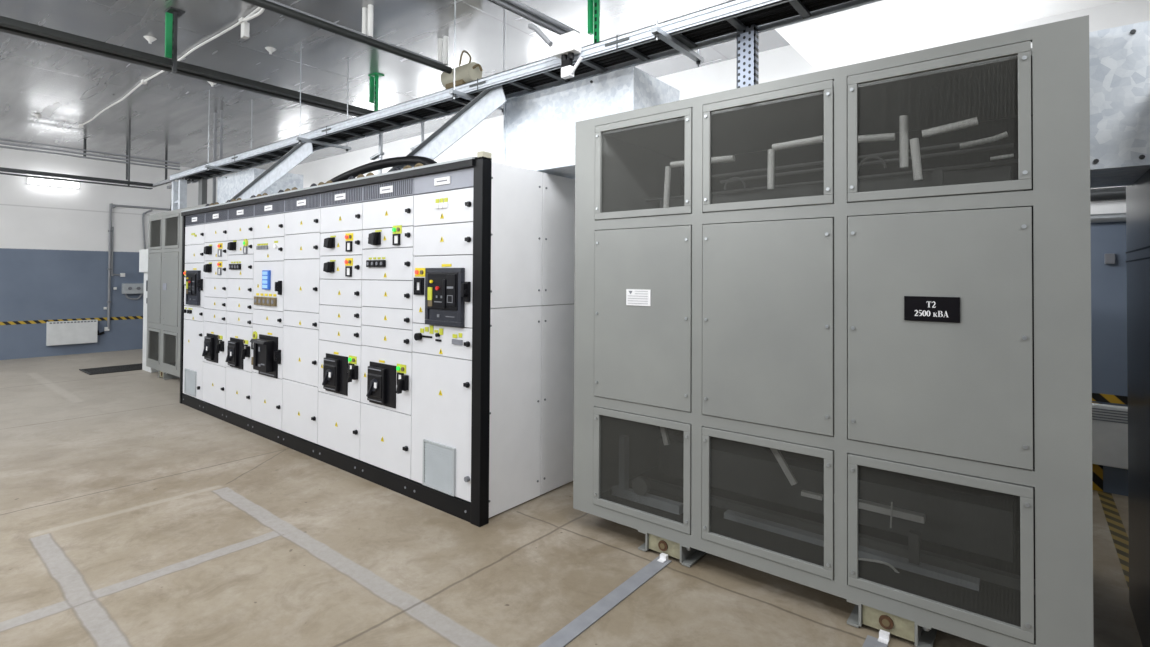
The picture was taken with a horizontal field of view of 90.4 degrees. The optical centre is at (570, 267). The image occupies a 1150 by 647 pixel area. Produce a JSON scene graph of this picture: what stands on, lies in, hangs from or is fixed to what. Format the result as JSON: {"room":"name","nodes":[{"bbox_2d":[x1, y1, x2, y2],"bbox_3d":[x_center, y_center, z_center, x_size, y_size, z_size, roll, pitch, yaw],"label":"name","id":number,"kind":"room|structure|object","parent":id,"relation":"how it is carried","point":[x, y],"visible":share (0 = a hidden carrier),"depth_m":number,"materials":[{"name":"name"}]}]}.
{"room":"electrical room","nodes":[
{"label":"electrical room","id":0,"kind":"room"},
{"bbox_2d":[0,144,232,359],"bbox_3d":[-9.822,-0.270,9.011,0.200,3.580,9.320,0,-1,39],"label":"wall","id":1,"kind":"structure","parent":0,"point":[54,241],"depth_m":10.07,"materials":[{"name":"paint"}]},
{"bbox_2d":[27,178,78,188],"bbox_3d":[-8.943,-1.457,9.881,0.090,0.100,0.680,0,-1,39],"label":"wall lamp","id":2,"kind":"object","parent":1,"relation":"attached to","point":[35,181],"visible":1,"depth_m":9.84,"materials":[{"name":"white plastic"}]},
{"bbox_2d":[0,316,142,324],"bbox_3d":[-9.756,0.917,8.923,0.004,0.055,8.900,0,-1,39],"label":"tape","id":3,"kind":"object","parent":1,"relation":"attached to","point":[127,317],"visible":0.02,"depth_m":10.02,"materials":[{"name":"plastic"}]},
{"bbox_2d":[46,320,97,345],"bbox_3d":[-8.778,1.147,10.057,0.104,0.410,0.680,0,-1,39],"label":"wall heater","id":4,"kind":"object","parent":1,"relation":"attached to","point":[77,331],"visible":1,"depth_m":10.01,"materials":[{"name":"white metal"}]},
{"bbox_2d":[122,283,143,299],"bbox_3d":[-8.180,0.461,10.776,0.140,0.310,0.450,0,-1,39],"label":"control box","id":5,"kind":"object","parent":1,"relation":"attached to","point":[127,288],"visible":0.91,"depth_m":10.69,"materials":[{"name":"grey plastic"}]},
{"bbox_2d":[107,203,169,328],"bbox_3d":[-8.060,-0.016,11.000,0.050,2.310,1.365,0,-1,39],"label":"conduit","id":6,"kind":"object","parent":1,"relation":"attached to","point":[111,229],"visible":0.96,"depth_m":10.50,"materials":[{"name":"grey metal"}]},
{"bbox_2d":[0,0,789,172],"bbox_3d":[-2.642,-2.199,3.272,18.600,0.200,9.320,0,-1,39],"label":"ceiling","id":7,"kind":"structure","parent":0,"point":[67,86],"depth_m":5.71,"materials":[{"name":"metal"}]},
{"bbox_2d":[0,138,179,179],"bbox_3d":[-9.003,-1.787,7.471,0.060,0.580,6.700,0,-1,39],"label":"cable tray","id":8,"kind":"object","parent":7,"relation":"hanging from","point":[84,150],"visible":0.86,"depth_m":9.11,"materials":[{"name":"metal"}]},
{"bbox_2d":[0,122,190,188],"bbox_3d":[-7.509,-1.634,5.849,0.880,0.915,6.050,0,-1,39],"label":"cable tray","id":9,"kind":"object","parent":7,"relation":"hanging from","point":[2,169],"visible":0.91,"depth_m":7.73,"materials":[{"name":"metal"}]},
{"bbox_2d":[143,36,156,43],"bbox_3d":[-3.809,-2.054,5.171,0.097,0.050,0.097,0,-1,39],"label":"anchor","id":10,"kind":"object","parent":7,"relation":"attached to","point":[150,39],"visible":1,"depth_m":5.15,"materials":[{"name":"white plastic"}]},
{"bbox_2d":[79,7,264,126],"bbox_3d":[-4.702,-1.988,6.325,6.070,0.160,0.081,0,-1,39],"label":"cable","id":11,"kind":"object","parent":7,"relation":"attached to","point":[245,25],"visible":0.88,"depth_m":5.03,"materials":[{"name":"white plastic"}]},
{"bbox_2d":[165,7,184,72],"bbox_3d":[-3.221,-1.833,4.639,0.140,0.500,0.105,0,-1,39],"label":"hanger","id":12,"kind":"object","parent":7,"relation":"hanging from","point":[172,14],"visible":1,"depth_m":4.62,"materials":[{"name":"metal"}]},
{"bbox_2d":[0,16,373,116],"bbox_3d":[-4.178,-1.697,3.689,0.200,0.050,6.460,0,-1,39],"label":"rail","id":13,"kind":"object","parent":12,"relation":"hanging from","point":[7,25],"visible":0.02,"depth_m":4.65,"materials":[{"name":"black metal"}]},
{"bbox_2d":[212,112,216,203],"bbox_3d":[-4.713,-1.410,7.561,0.030,1.280,0.030,0,-1,39],"label":"strut","id":14,"kind":"object","parent":7,"relation":"hanging from","point":[215,114],"visible":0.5,"depth_m":7.55,"materials":[{"name":"grey metal"}]},
{"bbox_2d":[219,110,222,176],"bbox_3d":[-4.548,-1.411,7.428,0.014,1.280,0.030,0,-1,39],"label":"strut","id":15,"kind":"object","parent":7,"relation":"hanging from","point":[221,111],"visible":0.5,"depth_m":7.43,"materials":[{"name":"grey metal"}]},
{"bbox_2d":[265,47,275,54],"bbox_3d":[-2.838,-2.045,5.404,0.097,0.050,0.097,0,-1,39],"label":"anchor","id":16,"kind":"object","parent":7,"relation":"attached to","point":[270,50],"visible":1,"depth_m":5.38,"materials":[{"name":"white plastic"}]},
{"bbox_2d":[241,0,451,73],"bbox_3d":[-3.086,-1.950,2.713,0.131,0.320,6.300,0,-1,39],"label":"conduit","id":17,"kind":"object","parent":7,"relation":"hanging from","point":[366,37],"visible":1,"depth_m":4.50,"materials":[{"name":"metal"}]},
{"bbox_2d":[368,72,383,111],"bbox_3d":[-2.077,-1.845,6.094,0.140,0.420,0.105,0,-1,39],"label":"hanger","id":18,"kind":"object","parent":7,"relation":"hanging from","point":[373,86],"visible":0.96,"depth_m":6.08,"materials":[{"name":"green metal"}]},
{"bbox_2d":[441,51,482,88],"bbox_3d":[-0.954,-1.803,5.192,0.500,0.333,0.168,0,-1,39],"label":"box","id":19,"kind":"object","parent":7,"relation":"hanging from","point":[469,72],"visible":0.84,"depth_m":5.13,"materials":[{"name":"beige metal"}]},
{"bbox_2d":[170,0,881,182],"bbox_3d":[-0.009,-1.609,3.549,13.650,0.940,0.530,0,-1,39],"label":"cable tray","id":20,"kind":"object","parent":7,"relation":"hanging from","point":[669,31],"visible":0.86,"depth_m":3.60,"materials":[{"name":"metal"}]},
{"bbox_2d":[171,179,206,210],"bbox_3d":[-5.141,-0.965,7.652,0.666,0.408,0.166,0,-1,23],"label":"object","id":21,"kind":"object","parent":20,"relation":"hanging from","point":[179,189],"visible":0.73,"depth_m":7.61,"materials":[{"name":"metal"}]},
{"bbox_2d":[180,2,787,178],"bbox_3d":[-0.001,-1.239,3.461,13.570,0.037,0.039,0,-1,39],"label":"power cable","id":22,"kind":"object","parent":20,"relation":"on","point":[785,2],"visible":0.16,"depth_m":3.07,"materials":[{"name":"black rubber"}]},
{"bbox_2d":[182,0,808,178],"bbox_3d":[0.024,-1.238,3.492,13.570,0.036,0.037,0,-1,39],"label":"power cable","id":23,"kind":"object","parent":20,"relation":"on","point":[788,3],"visible":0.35,"depth_m":3.39,"materials":[{"name":"black rubber"}]},
{"bbox_2d":[185,0,822,179],"bbox_3d":[0.049,-1.238,3.523,13.570,0.038,0.039,0,-1,39],"label":"power cable","id":24,"kind":"object","parent":20,"relation":"on","point":[809,1],"visible":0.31,"depth_m":3.31,"materials":[{"name":"black rubber"}]},
{"bbox_2d":[188,0,833,179],"bbox_3d":[0.074,-1.237,3.555,13.570,0.036,0.036,0,-1,39],"label":"power cable","id":25,"kind":"object","parent":20,"relation":"on","point":[823,1],"visible":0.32,"depth_m":3.37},
{"bbox_2d":[192,0,851,179],"bbox_3d":[0.099,-1.236,3.586,13.570,0.038,0.038,0,-1,39],"label":"power cable","id":26,"kind":"object","parent":20,"relation":"on","point":[835,2],"visible":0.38,"depth_m":3.28,"materials":[{"name":"black rubber"}]},
{"bbox_2d":[488,0,579,46],"bbox_3d":[-1.679,-1.571,1.864,0.522,0.437,5.752,0,-1,39],"label":"bundle","id":27,"kind":"object","parent":20,"relation":"attached to","point":[514,6],"visible":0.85,"depth_m":3.83,"materials":[{"name":"grey metal"}]},
{"bbox_2d":[553,31,582,78],"bbox_3d":[-0.005,-1.225,3.307,0.197,0.245,0.070,0,-1,39],"label":"junction box","id":28,"kind":"object","parent":20,"relation":"attached to","point":[568,44],"visible":1,"depth_m":3.29,"materials":[{"name":"white plastic"}]},
{"bbox_2d":[561,57,582,78],"bbox_3d":[0.014,-1.151,3.291,0.147,0.097,0.040,0,-1,39],"label":"socket","id":29,"kind":"object","parent":28,"relation":"attached to","point":[567,69],"depth_m":3.30,"materials":[{"name":"white plastic"}]},
{"bbox_2d":[587,0,599,42],"bbox_3d":[0.193,-1.852,4.305,0.140,0.430,0.105,0,-1,39],"label":"hanger","id":30,"kind":"object","parent":7,"relation":"hanging from","point":[593,23],"visible":0.9,"depth_m":4.29,"materials":[{"name":"green metal"}]},
{"bbox_2d":[0,349,1142,646],"bbox_3d":[-2.665,1.580,3.218,18.600,0.200,9.320,0,-1,39],"label":"floor","id":31,"kind":"structure","parent":0,"point":[132,514],"depth_m":2.90,"materials":[{"name":"concrete"}]},
{"bbox_2d":[79,363,141,374],"bbox_3d":[-6.737,1.524,8.632,0.627,0.017,0.960,0,-1,39],"label":"floor grate","id":32,"kind":"object","parent":31,"relation":"on","point":[121,368],"visible":0.61,"depth_m":8.46,"materials":[{"name":"black metal"}]},
{"bbox_2d":[139,249,157,372],"bbox_3d":[-6.158,0.637,8.614,0.480,1.800,0.480,0,-1,39],"label":"tall cabinet","id":33,"kind":"object","parent":31,"relation":"on","point":[143,254],"visible":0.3,"depth_m":8.48,"materials":[{"name":"metal"}]},
{"bbox_2d":[146,204,209,379],"bbox_3d":[-4.852,0.390,8.053,2.220,2.286,1.304,0,-1,39],"label":"enclosure","id":34,"kind":"object","parent":31,"relation":"on","point":[165,228],"visible":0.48,"depth_m":7.82,"materials":[{"name":"grey paint"}]},
{"bbox_2d":[180,202,218,411],"bbox_3d":[-3.816,0.408,6.541,0.640,2.227,1.000,0,-1,39],"label":"switchboard section","id":35,"kind":"object","parent":31,"relation":"on","point":[193,220],"visible":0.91,"depth_m":6.17,"materials":[{"name":"white metal"}]},
{"bbox_2d":[184,368,196,396],"bbox_3d":[-4.119,1.247,6.183,0.320,0.265,0.012,0,-1,39],"label":"vent grille","id":36,"kind":"object","parent":35,"relation":"attached to","point":[190,378],"depth_m":6.17,"materials":[{"name":"white metal"}]},
{"bbox_2d":[217,168,302,203],"bbox_3d":[-3.892,-0.882,7.142,1.080,0.518,0.578,0,-1,39],"label":"duct","id":37,"kind":"object","parent":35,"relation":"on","point":[228,186],"visible":0.37,"depth_m":6.91,"materials":[{"name":"metal"}]},
{"bbox_2d":[230,141,312,200],"bbox_3d":[-3.183,-0.900,5.942,1.938,0.638,0.046,0,-1,39],"label":"chute","id":38,"kind":"object","parent":35,"relation":"on","point":[300,152],"visible":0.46,"depth_m":5.79,"materials":[{"name":"metal"}]},
{"bbox_2d":[202,198,241,420],"bbox_3d":[-3.337,0.405,6.148,0.600,2.227,1.012,0,-1,39],"label":"switchboard section","id":39,"kind":"object","parent":31,"relation":"on","point":[216,216],"visible":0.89,"depth_m":5.78,"materials":[{"name":"white metal"}]},
{"bbox_2d":[203,264,211,272],"bbox_3d":[-3.740,0.009,5.878,0.094,0.089,0.050,0,-1,39],"label":"switch","id":40,"kind":"object","parent":39,"relation":"attached to","point":[207,268],"depth_m":5.86,"materials":[{"name":"black plastic"}]},
{"bbox_2d":[204,246,211,254],"bbox_3d":[-3.738,-0.176,5.880,0.094,0.089,0.050,0,-1,39],"label":"switch","id":41,"kind":"object","parent":39,"relation":"attached to","point":[207,249],"depth_m":5.86,"materials":[{"name":"black plastic"}]},
{"bbox_2d":[225,193,267,431],"bbox_3d":[-2.871,0.402,5.773,0.595,2.227,1.012,0,-1,39],"label":"switchboard section","id":42,"kind":"object","parent":31,"relation":"on","point":[240,246],"visible":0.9,"depth_m":5.40,"materials":[{"name":"white metal"}]},
{"bbox_2d":[227,242,235,250],"bbox_3d":[-3.267,-0.204,5.501,0.094,0.084,0.050,0,-1,39],"label":"switch","id":43,"kind":"object","parent":42,"relation":"attached to","point":[231,246],"depth_m":5.48,"materials":[{"name":"black plastic"}]},
{"bbox_2d":[250,187,296,443],"bbox_3d":[-2.416,0.399,5.382,0.605,2.227,1.050,0,-1,39],"label":"switchboard section","id":44,"kind":"object","parent":31,"relation":"on","point":[269,212],"visible":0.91,"depth_m":5.01,"materials":[{"name":"white metal"}]},
{"bbox_2d":[281,180,332,458],"bbox_3d":[-1.923,0.397,5.030,0.605,2.227,0.982,0,-1,39],"label":"switchboard section","id":45,"kind":"object","parent":31,"relation":"on","point":[303,207],"visible":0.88,"depth_m":4.66,"materials":[{"name":"white metal"}]},
{"bbox_2d":[370,133,384,173],"bbox_3d":[-1.771,-1.009,5.231,0.174,0.794,0.040,0,-1,39],"label":"support stand","id":46,"kind":"object","parent":45,"relation":"on","point":[380,154],"visible":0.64,"depth_m":5.19,"materials":[{"name":"metal"}]},
{"bbox_2d":[331,156,436,182],"bbox_3d":[-1.492,-0.741,4.493,1.487,0.227,0.124,0,-1,33],"label":"power cable","id":47,"kind":"object","parent":45,"relation":"on","point":[405,160],"visible":0.67,"depth_m":4.47,"materials":[{"name":"black rubber"}]},
{"bbox_2d":[317,172,373,475],"bbox_3d":[-1.461,0.395,4.639,0.605,2.227,1.012,0,-1,39],"label":"switchboard section","id":48,"kind":"object","parent":31,"relation":"on","point":[341,215],"visible":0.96,"depth_m":4.27,"materials":[{"name":"white metal"}]},
{"bbox_2d":[323,262,334,272],"bbox_3d":[-1.842,-0.002,4.351,0.086,0.084,0.050,0,-1,39],"label":"switch","id":49,"kind":"object","parent":48,"relation":"attached to","point":[329,267],"depth_m":4.33,"materials":[{"name":"black plastic"}]},
{"bbox_2d":[323,237,334,247],"bbox_3d":[-1.841,-0.186,4.354,0.086,0.084,0.050,0,-1,39],"label":"switch","id":50,"kind":"object","parent":48,"relation":"attached to","point":[329,242],"depth_m":4.34,"materials":[{"name":"black plastic"}]},
{"bbox_2d":[410,122,423,150],"bbox_3d":[-1.288,-1.011,4.843,0.174,0.794,0.040,0,-1,39],"label":"support stand","id":51,"kind":"object","parent":48,"relation":"on","point":[422,123],"visible":0.14,"depth_m":4.81,"materials":[{"name":"metal"}]},
{"bbox_2d":[386,85,506,172],"bbox_3d":[-0.977,-0.912,4.193,1.385,0.652,0.046,0,-1,39],"label":"chute","id":52,"kind":"object","parent":48,"relation":"on","point":[490,100],"visible":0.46,"depth_m":4.05,"materials":[{"name":"metal"}]},
{"bbox_2d":[359,163,423,497],"bbox_3d":[-0.989,0.392,4.260,0.605,2.227,1.012,0,-1,39],"label":"switchboard section","id":53,"kind":"object","parent":31,"relation":"on","point":[388,198],"visible":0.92,"depth_m":3.89,"materials":[{"name":"white metal"}]},
{"bbox_2d":[368,232,380,244],"bbox_3d":[-1.366,-0.199,3.972,0.094,0.094,0.050,0,-1,39],"label":"switch","id":54,"kind":"object","parent":53,"relation":"attached to","point":[374,238],"depth_m":3.95,"materials":[{"name":"black plastic"}]},
{"bbox_2d":[410,151,574,526],"bbox_3d":[-0.487,0.418,3.863,0.675,2.170,1.000,0,-1,39],"label":"switchboard section","id":55,"kind":"object","parent":31,"relation":"on","point":[492,432],"visible":0.97,"depth_m":3.55,"materials":[{"name":"white metal"}]},
{"bbox_2d":[422,439,455,495],"bbox_3d":[-0.813,1.233,3.524,0.305,0.285,0.012,0,-1,39],"label":"vent grille","id":56,"kind":"object","parent":55,"relation":"attached to","point":[438,456],"depth_m":3.52,"materials":[{"name":"white metal"}]},
{"bbox_2d":[503,66,679,178],"bbox_3d":[0.129,-0.912,3.907,1.080,0.533,0.578,0,-1,39],"label":"duct","id":57,"kind":"object","parent":55,"relation":"on","point":[539,134],"visible":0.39,"depth_m":3.70,"materials":[{"name":"metal"}]},
{"bbox_2d":[538,556,671,646],"bbox_3d":[-0.580,1.466,1.594,0.075,0.005,3.400,0,-1,39],"label":"strip","id":58,"kind":"object","parent":31,"relation":"on","point":[568,633],"visible":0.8,"depth_m":2.49,"materials":[{"name":"metal"}]},
{"bbox_2d":[657,553,667,562],"bbox_3d":[0.470,1.478,2.899,0.035,0.026,0.050,0,-1,39],"label":"tab","id":59,"kind":"object","parent":58,"relation":"on","point":[663,557],"visible":1,"depth_m":2.90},
{"bbox_2d":[573,15,1093,646],"bbox_3d":[1.288,0.328,3.113,2.222,2.341,1.304,0,-1,39],"label":"enclosure","id":60,"kind":"object","parent":31,"relation":"on","point":[832,327],"visible":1,"depth_m":2.44,"materials":[{"name":"grey paint"}]},
{"bbox_2d":[628,291,647,303],"bbox_3d":[0.358,0.159,3.033,0.125,0.067,0.003,0,-1,39],"label":"label","id":61,"kind":"object","parent":60,"relation":"attached to","point":[634,297],"depth_m":3.03,"materials":[{"name":"white paper"}]},
{"bbox_2d":[737,24,758,87],"bbox_3d":[0.907,-1.036,2.917,0.095,0.374,0.050,0,-1,39],"label":"channel","id":62,"kind":"object","parent":60,"relation":"on","point":[748,39],"visible":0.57,"depth_m":2.90,"materials":[{"name":"metal"}]},
{"bbox_2d":[1089,21,1149,187],"bbox_3d":[2.150,-0.609,2.275,0.179,0.510,0.578,0,-1,39],"label":"duct","id":63,"kind":"object","parent":60,"relation":"attached to","point":[1119,57],"visible":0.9,"depth_m":2.06,"materials":[{"name":"metal"}]},
{"bbox_2d":[862,635,888,646],"bbox_3d":[0.174,1.462,0.968,0.075,0.005,3.370,0,-1,39],"label":"strip","id":64,"kind":"object","parent":31,"relation":"on","point":[870,641],"visible":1,"depth_m":2.25,"materials":[{"name":"metal"}]},
{"bbox_2d":[878,629,889,644],"bbox_3d":[1.249,1.473,2.272,0.035,0.026,0.050,0,-1,39],"label":"tab","id":65,"kind":"object","parent":64,"relation":"on","point":[884,636],"visible":1,"depth_m":2.27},
{"bbox_2d":[1097,491,1128,588],"bbox_3d":[3.120,1.514,3.246,0.070,0.002,1.614,0,-1,39],"label":"tape","id":66,"kind":"object","parent":31,"relation":"on","point":[1120,538],"visible":0.75,"depth_m":3.28,"materials":[{"name":"yellow plastic"}]},
{"bbox_2d":[1125,169,1149,646],"bbox_3d":[2.510,0.433,1.929,0.812,2.120,0.995,0,-1,39],"label":"tall cabinet","id":67,"kind":"object","parent":31,"relation":"on","point":[1137,252],"visible":0.72,"depth_m":2.29,"materials":[{"name":"black metal"}]},
{"bbox_2d":[288,0,1149,495],"bbox_3d":[0.205,-0.241,6.797,18.200,3.580,0.200,0,-1,39],"label":"wall","id":68,"kind":"structure","parent":0,"point":[1108,281],"depth_m":4.03,"materials":[{"name":"paint"}]},
{"bbox_2d":[775,0,1123,66],"bbox_3d":[3.967,-1.950,2.153,6.500,0.250,2.370,0,-1,39],"label":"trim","id":69,"kind":"structure","parent":68,"relation":"attached to","point":[884,25],"depth_m":4.21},
{"bbox_2d":[1092,402,1102,491],"bbox_3d":[3.599,1.227,3.907,0.070,0.598,0.004,0,-1,39],"label":"tape","id":70,"kind":"object","parent":68,"relation":"attached to","point":[1097,470],"visible":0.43,"depth_m":3.90,"materials":[{"name":"plastic"}]},
{"bbox_2d":[1090,186,1125,201],"bbox_3d":[5.086,-0.501,2.656,4.400,0.089,0.089,0,-1,39],"label":"pipe","id":71,"kind":"object","parent":68,"relation":"attached to","point":[1111,193],"visible":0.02,"depth_m":3.81,"materials":[{"name":"metal"}]},
{"bbox_2d":[1090,213,1125,222],"bbox_3d":[5.091,-0.341,2.662,4.400,0.059,0.059,0,-1,39],"label":"pipe","id":72,"kind":"object","parent":68,"relation":"attached to","point":[1111,217],"visible":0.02,"depth_m":3.83,"materials":[{"name":"metal"}]},
{"bbox_2d":[1104,254,1114,263],"bbox_3d":[3.654,-0.057,3.864,0.050,0.070,0.040,0,-1,39],"label":"wall socket","id":73,"kind":"object","parent":68,"relation":"attached to","point":[1108,258],"visible":1,"depth_m":3.85,"materials":[{"name":"grey plastic"}]},
{"bbox_2d":[1092,403,1127,468],"bbox_3d":[3.685,1.127,3.775,0.900,0.400,0.104,0,-1,39],"label":"wall heater","id":74,"kind":"object","parent":68,"relation":"attached to","point":[1109,422],"visible":0.19,"depth_m":3.79,"materials":[{"name":"white metal"}]},
{"bbox_2d":[1092,393,1127,404],"bbox_3d":[0.134,0.910,6.701,18.200,0.055,0.004,0,-1,39],"label":"tape","id":75,"kind":"object","parent":68,"relation":"attached to","point":[1118,399],"visible":0.02,"depth_m":3.86,"materials":[{"name":"plastic"}]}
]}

